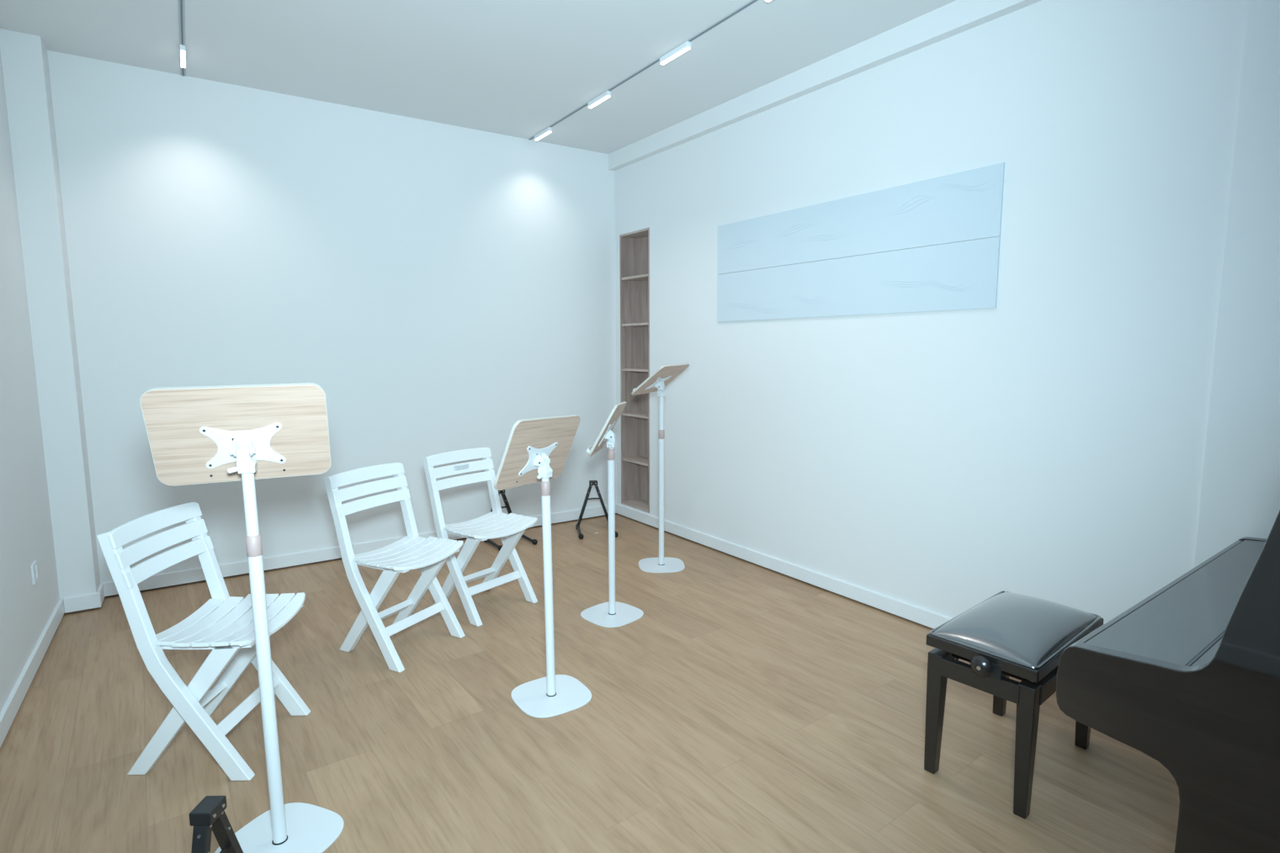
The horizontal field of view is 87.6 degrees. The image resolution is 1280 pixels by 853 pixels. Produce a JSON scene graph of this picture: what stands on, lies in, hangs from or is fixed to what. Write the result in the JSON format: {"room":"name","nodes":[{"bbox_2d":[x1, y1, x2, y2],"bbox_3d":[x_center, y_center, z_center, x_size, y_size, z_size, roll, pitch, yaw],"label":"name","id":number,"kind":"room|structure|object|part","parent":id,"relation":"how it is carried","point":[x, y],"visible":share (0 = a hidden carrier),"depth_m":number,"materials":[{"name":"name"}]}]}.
{"room":"music room","nodes":[
{"label":"music room","id":0,"kind":"room"},
{"bbox_2d":[0,47,59,712],"bbox_3d":[-1.389,-0.132,0.740,0.200,2.896,6.700,-5,8,-34],"label":"wall","id":1,"kind":"structure","parent":0,"point":[26,533],"depth_m":2.89,"materials":[{"name":"white paint"}]},
{"bbox_2d":[0,599,64,748],"bbox_3d":[-1.245,1.209,0.878,0.016,0.077,6.110,-5,8,-34],"label":"baseboard","id":2,"kind":"structure","parent":1,"relation":"attached to","point":[11,708],"depth_m":2.67,"materials":[{"name":"white paint"}]},
{"bbox_2d":[30,560,38,584],"bbox_3d":[-2.656,0.641,2.926,0.009,0.086,0.086,-5,8,-34],"label":"wall socket","id":3,"kind":"object","parent":1,"relation":"attached to","point":[34,568],"visible":1,"depth_m":2.91,"materials":[{"name":"white plastic"}]},
{"bbox_2d":[47,50,616,583],"bbox_3d":[-1.662,-0.567,4.445,3.902,2.896,0.200,-5,8,-34],"label":"wall","id":4,"kind":"structure","parent":0,"point":[444,288],"depth_m":4.13,"materials":[{"name":"white paint"}]},
{"bbox_2d":[0,28,100,612],"bbox_3d":[-2.964,-0.462,3.361,0.167,2.825,0.198,-5,8,-34],"label":"pillar","id":5,"kind":"structure","parent":4,"relation":"attached to","point":[24,56],"depth_m":3.28,"materials":[{"name":"white paint"}]},
{"bbox_2d":[63,504,616,613],"bbox_3d":[-1.571,0.793,4.428,3.424,0.077,0.194,-5,8,-34],"label":"baseboard","id":6,"kind":"structure","parent":4,"relation":"attached to","point":[77,603],"depth_m":4.05,"materials":[{"name":"white paint"}]},
{"bbox_2d":[0,0,956,154],"bbox_3d":[0.248,-1.742,1.659,4.352,0.120,6.900,-5,8,-34],"label":"ceiling","id":7,"kind":"structure","parent":0,"point":[516,68],"depth_m":3.28,"materials":[{"name":"white paint"}]},
{"bbox_2d":[177,0,185,75],"bbox_3d":[-0.918,-1.637,1.306,0.024,0.008,5.596,-5,8,-34],"label":"track","id":8,"kind":"object","parent":7,"relation":"attached to","point":[181,2],"visible":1,"depth_m":3.05,"materials":[{"name":"grey metal"}]},
{"bbox_2d":[179,43,185,68],"bbox_3d":[-2.290,-1.854,3.341,0.024,0.033,0.230,-5,8,-34],"label":"lamp","id":9,"kind":"object","parent":8,"relation":"attached to","point":[182,47],"visible":1,"depth_m":3.30,"materials":[{"name":"white plastic"}]},
{"bbox_2d":[180,50,185,68],"bbox_3d":[-2.290,-1.841,3.342,0.021,0.006,0.224,-5,8,-34],"label":"diffuser","id":10,"kind":"object","parent":9,"relation":"attached to","point":[183,53],"depth_m":3.33,"materials":[{"name":"white plastic"}]},
{"bbox_2d":[527,0,759,139],"bbox_3d":[0.772,-1.773,2.431,0.024,0.008,5.596,-5,8,-34],"label":"track","id":11,"kind":"object","parent":7,"relation":"attached to","point":[751,2],"visible":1,"depth_m":3.44,"materials":[{"name":"grey metal"}]},
{"bbox_2d":[534,127,552,140],"bbox_3d":[-0.664,-2.001,4.561,0.024,0.033,0.230,-5,8,-34],"label":"lamp","id":12,"kind":"object","parent":11,"relation":"attached to","point":[546,131],"visible":1,"depth_m":4.54,"materials":[{"name":"white plastic"}]},
{"bbox_2d":[534,131,551,140],"bbox_3d":[-0.664,-1.988,4.563,0.021,0.006,0.224,-5,8,-34],"label":"diffuser","id":13,"kind":"object","parent":12,"relation":"attached to","point":[542,134],"depth_m":4.57,"materials":[{"name":"white plastic"}]},
{"bbox_2d":[587,90,610,108],"bbox_3d":[-0.242,-1.929,3.936,0.024,0.033,0.230,-5,8,-34],"label":"lamp","id":14,"kind":"object","parent":11,"relation":"attached to","point":[607,94],"visible":1,"depth_m":3.92,"materials":[{"name":"white plastic"}]},
{"bbox_2d":[588,95,610,108],"bbox_3d":[-0.242,-1.915,3.938,0.021,0.006,0.224,-5,8,-34],"label":"diffuser","id":15,"kind":"object","parent":14,"relation":"attached to","point":[599,99],"depth_m":3.94,"materials":[{"name":"white plastic"}]},
{"bbox_2d":[659,41,690,64],"bbox_3d":[0.174,-1.857,3.320,0.024,0.033,0.230,-5,8,-34],"label":"lamp","id":16,"kind":"object","parent":11,"relation":"attached to","point":[684,47],"visible":1,"depth_m":3.30,"materials":[{"name":"white plastic"}]},
{"bbox_2d":[0,513,1179,852],"bbox_3d":[0.256,1.184,2.003,4.352,0.120,6.900,-5,8,-34],"label":"floor","id":17,"kind":"structure","parent":0,"point":[749,707],"depth_m":2.32,"materials":[{"name":"brown wood"}]},
{"bbox_2d":[96,502,310,780],"bbox_3d":[-1.423,0.690,2.249,0.436,0.812,0.416,0,7,-1],"label":"folding chair","id":18,"kind":"object","parent":17,"relation":"on","point":[223,625],"visible":0.91,"depth_m":2.13,"materials":[{"name":"white plastic"}]},
{"bbox_3d":[-1.429,0.715,2.063,0.402,0.805,0.032,0,7,-1],"label":"leg","id":19,"kind":"part","parent":18,"relation":"part of","materials":[{"name":"white plastic"}]},
{"bbox_3d":[-1.449,0.892,2.118,0.379,0.440,0.030,0,7,-1],"label":"leg","id":20,"kind":"part","parent":18,"relation":"part of","materials":[{"name":"white plastic"}]},
{"bbox_3d":[-1.381,0.682,2.095,0.330,0.026,0.030,0,7,-1],"label":"seat rail","id":21,"kind":"part","parent":18,"relation":"part of","materials":[{"name":"white plastic"}]},
{"bbox_3d":[-1.454,0.857,2.422,0.379,0.440,0.030,0,7,-1],"label":"leg","id":22,"kind":"part","parent":18,"relation":"part of","materials":[{"name":"white plastic"}]},
{"bbox_3d":[-1.434,0.671,2.435,0.402,0.805,0.032,0,7,-1],"label":"leg","id":23,"kind":"part","parent":18,"relation":"part of","materials":[{"name":"white plastic"}]},
{"bbox_2d":[188,796,243,852],"bbox_3d":[-0.829,1.005,1.480,0.361,0.362,0.288,0,7,-1],"label":"stand","id":24,"kind":"object","parent":17,"relation":"on","point":[209,815],"visible":1,"depth_m":1.46,"materials":[{"name":"black metal"}]},
{"bbox_3d":[-0.938,1.010,1.411,0.032,0.330,0.129,-1,7,-7],"label":"leg","id":25,"kind":"part","parent":24,"relation":"part of","materials":[{"name":"black metal"}]},
{"bbox_3d":[-0.940,0.995,1.546,0.032,0.330,0.129,1,7,5],"label":"leg","id":26,"kind":"part","parent":24,"relation":"part of","materials":[{"name":"black metal"}]},
{"bbox_2d":[139,382,344,852],"bbox_3d":[-1.006,0.520,1.756,0.416,1.262,0.319,-5,8,-34],"label":"music stand","id":27,"kind":"object","parent":17,"relation":"on","point":[246,433],"visible":0.98,"depth_m":1.74,"materials":[{"name":"white"}]},
{"bbox_3d":[-1.038,0.111,1.702,0.027,0.017,0.014,-3,7,-24],"label":"clamp lever","id":28,"kind":"part","parent":27,"relation":"part of","materials":[{"name":"white plastic"}]},
{"bbox_3d":[-1.035,0.050,1.744,0.185,0.125,0.004,-4,31,-24],"label":"mounting plate","id":29,"kind":"part","parent":27,"relation":"part of","materials":[{"name":"white metal"}]},
{"bbox_3d":[-0.991,1.143,1.838,0.284,0.006,0.284,2,7,21],"label":"plate","id":30,"kind":"part","parent":27,"relation":"part of","materials":[{"name":"white metal"}]},
{"bbox_2d":[323,462,465,672],"bbox_3d":[-1.089,0.599,3.013,0.436,0.812,0.416,3,7,26],"label":"folding chair","id":31,"kind":"object","parent":17,"relation":"on","point":[412,551],"visible":1,"depth_m":2.98,"materials":[{"name":"white plastic"}]},
{"bbox_3d":[-1.181,0.622,2.851,0.402,0.805,0.032,3,7,26],"label":"leg","id":32,"kind":"part","parent":31,"relation":"part of","materials":[{"name":"white plastic"}]},
{"bbox_3d":[-1.183,0.799,2.912,0.379,0.440,0.030,3,7,26],"label":"leg","id":33,"kind":"part","parent":31,"relation":"part of","materials":[{"name":"white plastic"}]},
{"bbox_3d":[-1.122,0.592,2.856,0.330,0.026,0.030,3,7,26],"label":"seat rail","id":34,"kind":"part","parent":31,"relation":"part of","materials":[{"name":"white plastic"}]},
{"bbox_3d":[-1.046,0.766,3.183,0.379,0.440,0.030,3,7,26],"label":"leg","id":35,"kind":"part","parent":31,"relation":"part of","materials":[{"name":"white plastic"}]},
{"bbox_3d":[-1.013,0.583,3.183,0.402,0.805,0.032,3,7,26],"label":"leg","id":36,"kind":"part","parent":31,"relation":"part of","materials":[{"name":"white plastic"}]},
{"bbox_2d":[422,447,537,626],"bbox_3d":[-0.822,0.543,3.484,0.436,0.812,0.416,5,8,37],"label":"folding chair","id":37,"kind":"object","parent":17,"relation":"on","point":[510,528],"visible":0.96,"depth_m":3.48,"materials":[{"name":"white plastic"}]},
{"bbox_3d":[-0.943,0.564,3.341,0.402,0.805,0.032,5,8,37],"label":"leg","id":38,"kind":"part","parent":37,"relation":"part of","materials":[{"name":"white plastic"}]},
{"bbox_3d":[-0.938,0.740,3.402,0.379,0.440,0.030,5,8,37],"label":"leg","id":39,"kind":"part","parent":37,"relation":"part of","materials":[{"name":"white plastic"}]},
{"bbox_3d":[-0.883,0.535,3.336,0.330,0.026,0.030,5,8,37],"label":"seat rail","id":40,"kind":"part","parent":37,"relation":"part of","materials":[{"name":"white plastic"}]},
{"bbox_3d":[-0.752,0.712,3.643,0.379,0.440,0.030,5,8,37],"label":"leg","id":41,"kind":"part","parent":37,"relation":"part of","materials":[{"name":"white plastic"}]},
{"bbox_3d":[-0.716,0.528,3.637,0.402,0.805,0.032,5,8,37],"label":"leg","id":42,"kind":"part","parent":37,"relation":"part of","materials":[{"name":"white plastic"}]},
{"bbox_2d":[483,489,537,551],"bbox_3d":[-0.925,0.632,4.656,0.288,0.362,0.361,-5,8,-36],"label":"stand","id":43,"kind":"object","parent":17,"relation":"on","point":[501,492],"visible":0.47,"depth_m":4.71,"materials":[{"name":"black metal"}]},
{"bbox_3d":[-1.009,0.804,4.582,0.021,0.023,0.262,-5,8,-35],"label":"floor arm","id":44,"kind":"part","parent":43,"relation":"part of","materials":[{"name":"black metal"}]},
{"bbox_3d":[-0.934,0.614,4.785,0.129,0.330,0.032,-4,8,-29],"label":"leg","id":45,"kind":"part","parent":43,"relation":"part of","materials":[{"name":"black metal"}]},
{"bbox_3d":[-0.809,0.787,4.726,0.021,0.023,0.262,-5,8,-36],"label":"floor arm","id":46,"kind":"part","parent":43,"relation":"part of","materials":[{"name":"black metal"}]},
{"bbox_2d":[493,414,591,717],"bbox_3d":[-0.367,0.505,2.548,0.407,1.103,0.310,-5,8,-34],"label":"music stand","id":47,"kind":"object","parent":17,"relation":"on","point":[537,449],"visible":1,"depth_m":2.53,"materials":[{"name":"white metal"}]},
{"bbox_3d":[-0.383,0.122,2.521,0.004,0.125,0.185,28,17,24],"label":"mounting plate","id":48,"kind":"part","parent":47,"relation":"part of","materials":[{"name":"white metal"}]},
{"bbox_3d":[-0.371,0.186,2.480,0.014,0.017,0.027,4,8,29],"label":"clamp lever","id":49,"kind":"part","parent":47,"relation":"part of","materials":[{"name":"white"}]},
{"bbox_3d":[-0.346,1.050,2.609,0.284,0.006,0.284,-5,8,-34],"label":"plate","id":50,"kind":"part","parent":47,"relation":"part of","materials":[{"name":"white metal"}]},
{"bbox_2d":[575,480,618,539],"bbox_3d":[-0.328,0.600,4.913,0.288,0.362,0.361,-1,7,-11],"label":"stand","id":51,"kind":"object","parent":17,"relation":"on","point":[592,483],"visible":0.78,"depth_m":5.00,"materials":[{"name":"black metal"}]},
{"bbox_3d":[-0.444,0.767,4.883,0.021,0.023,0.262,-1,7,-10],"label":"floor arm","id":52,"kind":"part","parent":51,"relation":"part of","materials":[{"name":"black metal"}]},
{"bbox_3d":[-0.416,0.587,5.008,0.129,0.330,0.032,-2,7,-17],"label":"leg","id":53,"kind":"part","parent":51,"relation":"part of","materials":[{"name":"black metal"}]},
{"bbox_3d":[-0.282,0.583,5.033,0.129,0.330,0.032,-1,7,-4],"label":"leg","id":54,"kind":"part","parent":51,"relation":"part of","materials":[{"name":"black metal"}]},
{"bbox_2d":[580,401,643,627],"bbox_3d":[-0.155,0.417,3.354,0.353,1.089,0.379,-5,8,-34],"label":"music stand","id":55,"kind":"object","parent":17,"relation":"on","point":[613,613],"visible":1,"depth_m":3.34,"materials":[{"name":"white metal"}]},
{"bbox_3d":[-0.164,0.037,3.309,0.004,0.125,0.185,29,7,3],"label":"mounting plate","id":56,"kind":"part","parent":55,"relation":"part of","materials":[{"name":"white metal"}]},
{"bbox_3d":[-0.142,0.957,3.402,0.284,0.006,0.284,6,9,43],"label":"plate","id":57,"kind":"part","parent":55,"relation":"part of","materials":[{"name":"white metal"}]},
{"bbox_2d":[631,363,689,573],"bbox_3d":[0.141,0.242,4.114,0.317,1.258,0.404,3,8,28],"label":"music stand","id":58,"kind":"object","parent":17,"relation":"on","point":[665,374],"visible":1,"depth_m":4.08,"materials":[{"name":"white metal"}]},
{"bbox_3d":[0.112,-0.266,4.069,0.125,0.004,0.185,-40,-12,26],"label":"mounting plate","id":59,"kind":"part","parent":58,"relation":"part of","materials":[{"name":"white metal"}]},
{"bbox_3d":[0.134,0.866,4.172,0.284,0.006,0.284,-1,7,-4],"label":"plate","id":60,"kind":"part","parent":58,"relation":"part of","materials":[{"name":"white metal"}]},
{"bbox_2d":[924,591,1103,819],"bbox_3d":[1.206,0.843,2.165,0.610,0.514,0.322,-6,9,-40],"label":"piano bench","id":61,"kind":"object","parent":17,"relation":"on","point":[1024,638],"visible":0.98,"depth_m":2.02,"materials":[{"name":"black wood"}]},
{"bbox_3d":[0.940,0.907,2.120,0.047,0.398,0.047,-6,9,-40],"label":"leg","id":62,"kind":"part","parent":61,"relation":"part of","materials":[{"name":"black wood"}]},
{"bbox_3d":[1.002,0.701,1.952,0.045,0.062,0.062,-6,9,-40],"label":"height knob","id":63,"kind":"part","parent":61,"relation":"part of","materials":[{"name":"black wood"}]},
{"bbox_3d":[1.332,0.868,2.449,0.047,0.398,0.047,-6,9,-40],"label":"leg","id":64,"kind":"part","parent":61,"relation":"part of","materials":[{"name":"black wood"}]},
{"bbox_3d":[1.220,0.662,2.157,0.572,0.036,0.322,-6,9,-40],"label":"seat frame","id":65,"kind":"part","parent":61,"relation":"part of","materials":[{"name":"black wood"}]},
{"bbox_2d":[933,592,1098,666],"bbox_3d":[1.220,0.617,2.151,0.548,0.062,0.300,-6,9,-40],"label":"cushion","id":66,"kind":"object","parent":61,"relation":"on","point":[1006,629],"depth_m":2.05,"materials":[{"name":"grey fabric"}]},
{"bbox_3d":[1.109,0.930,1.921,0.047,0.398,0.047,-6,9,-40],"label":"leg","id":67,"kind":"part","parent":61,"relation":"part of","materials":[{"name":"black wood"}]},
{"bbox_3d":[1.501,0.891,2.249,0.047,0.398,0.047,-6,9,-40],"label":"leg","id":68,"kind":"part","parent":61,"relation":"part of","materials":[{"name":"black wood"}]},
{"bbox_2d":[1056,509,1279,852],"bbox_3d":[1.620,0.564,1.573,1.362,1.205,0.637,-5,8,-36],"label":"upright piano","id":69,"kind":"object","parent":17,"relation":"on","point":[1187,677],"visible":1,"depth_m":1.25,"materials":[{"name":"black paint"}]},
{"bbox_3d":[1.500,0.418,1.718,1.281,0.028,0.170,-5,8,-36],"label":"key lid","id":70,"kind":"part","parent":69,"relation":"part of","materials":[{"name":"black laminate"}]},
{"bbox_3d":[2.146,0.526,1.967,0.034,1.185,0.627,-5,8,-36],"label":"panel","id":71,"kind":"part","parent":69,"relation":"part of","materials":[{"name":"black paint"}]},
{"bbox_2d":[614,0,1249,624],"bbox_3d":[1.754,-0.375,2.747,0.220,2.896,6.750,-5,8,-35],"label":"wall","id":72,"kind":"structure","parent":0,"point":[1048,443],"depth_m":2.88,"materials":[{"name":"white paint"}]},
{"bbox_2d":[619,227,649,513],"bbox_3d":[0.030,-0.416,5.168,0.178,2.120,0.392,-5,8,-35],"label":"bookcase","id":73,"kind":"object","parent":72,"relation":"in","point":[634,246],"visible":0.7,"depth_m":5.28,"materials":[{"name":"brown wood"}]},
{"bbox_3d":[-0.083,-0.433,5.317,0.166,2.120,0.016,-5,8,-35],"label":"panel","id":74,"kind":"part","parent":73,"relation":"part of","materials":[{"name":"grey wood"}]},
{"bbox_3d":[0.023,-1.461,5.042,0.166,0.016,0.360,-5,8,-35],"label":"panel","id":75,"kind":"part","parent":73,"relation":"part of","materials":[{"name":"grey wood"}]},
{"bbox_3d":[0.026,-1.135,5.082,0.161,0.018,0.360,-5,8,-35],"label":"shelf","id":76,"kind":"part","parent":73,"relation":"part of","materials":[{"name":"grey wood"}]},
{"bbox_3d":[0.027,-0.783,5.123,0.161,0.018,0.360,-5,8,-35],"label":"shelf","id":77,"kind":"part","parent":73,"relation":"part of","materials":[{"name":"grey wood"}]},
{"bbox_3d":[0.028,-0.438,5.163,0.161,0.018,0.360,-5,8,-35],"label":"shelf","id":78,"kind":"part","parent":73,"relation":"part of","materials":[{"name":"grey wood"}]},
{"bbox_3d":[0.028,-0.087,5.205,0.161,0.018,0.360,-5,8,-35],"label":"shelf","id":79,"kind":"part","parent":73,"relation":"part of","materials":[{"name":"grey wood"}]},
{"bbox_3d":[0.029,0.273,5.247,0.161,0.018,0.360,-5,8,-35],"label":"shelf","id":80,"kind":"part","parent":73,"relation":"part of","materials":[{"name":"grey wood"}]},
{"bbox_3d":[0.028,0.626,5.287,0.166,0.022,0.360,-5,8,-35],"label":"panel","id":81,"kind":"part","parent":73,"relation":"part of","materials":[{"name":"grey wood"}]},
{"bbox_3d":[0.098,-0.422,5.215,0.012,2.120,0.392,-5,8,-35],"label":"panel","id":82,"kind":"part","parent":73,"relation":"part of","materials":[{"name":"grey wood"}]},
{"bbox_3d":[0.134,-0.398,5.012,0.166,2.120,0.016,-5,8,-35],"label":"panel","id":83,"kind":"part","parent":73,"relation":"part of","materials":[{"name":"grey wood"}]},
{"bbox_2d":[616,504,951,628],"bbox_3d":[1.615,0.965,2.896,0.028,0.077,6.300,-5,8,-35],"label":"baseboard","id":84,"kind":"structure","parent":72,"relation":"attached to","point":[928,618],"depth_m":3.84,"materials":[{"name":"white paint"}]},
{"bbox_2d":[608,0,1041,170],"bbox_3d":[1.672,-1.728,2.477,0.079,0.125,6.660,-5,8,-35],"label":"ceiling beam","id":85,"kind":"structure","parent":72,"relation":"attached to","point":[954,18],"depth_m":3.39,"materials":[{"name":"white paint"}]},
{"bbox_2d":[717,162,1004,322],"bbox_3d":[1.016,-0.888,3.537,0.013,0.600,1.800,-5,8,-35],"label":"wall panel","id":86,"kind":"object","parent":72,"relation":"attached to","point":[966,205],"visible":1,"depth_m":3.32,"materials":[{"name":"white"}]},
{"bbox_2d":[1194,0,1279,567],"bbox_3d":[2.760,-0.147,1.151,0.034,2.711,2.758,-5,8,-35],"label":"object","id":87,"kind":"structure","parent":72,"relation":"attached to","point":[1240,492],"depth_m":2.18,"materials":[{"name":"white paint"}]}
]}

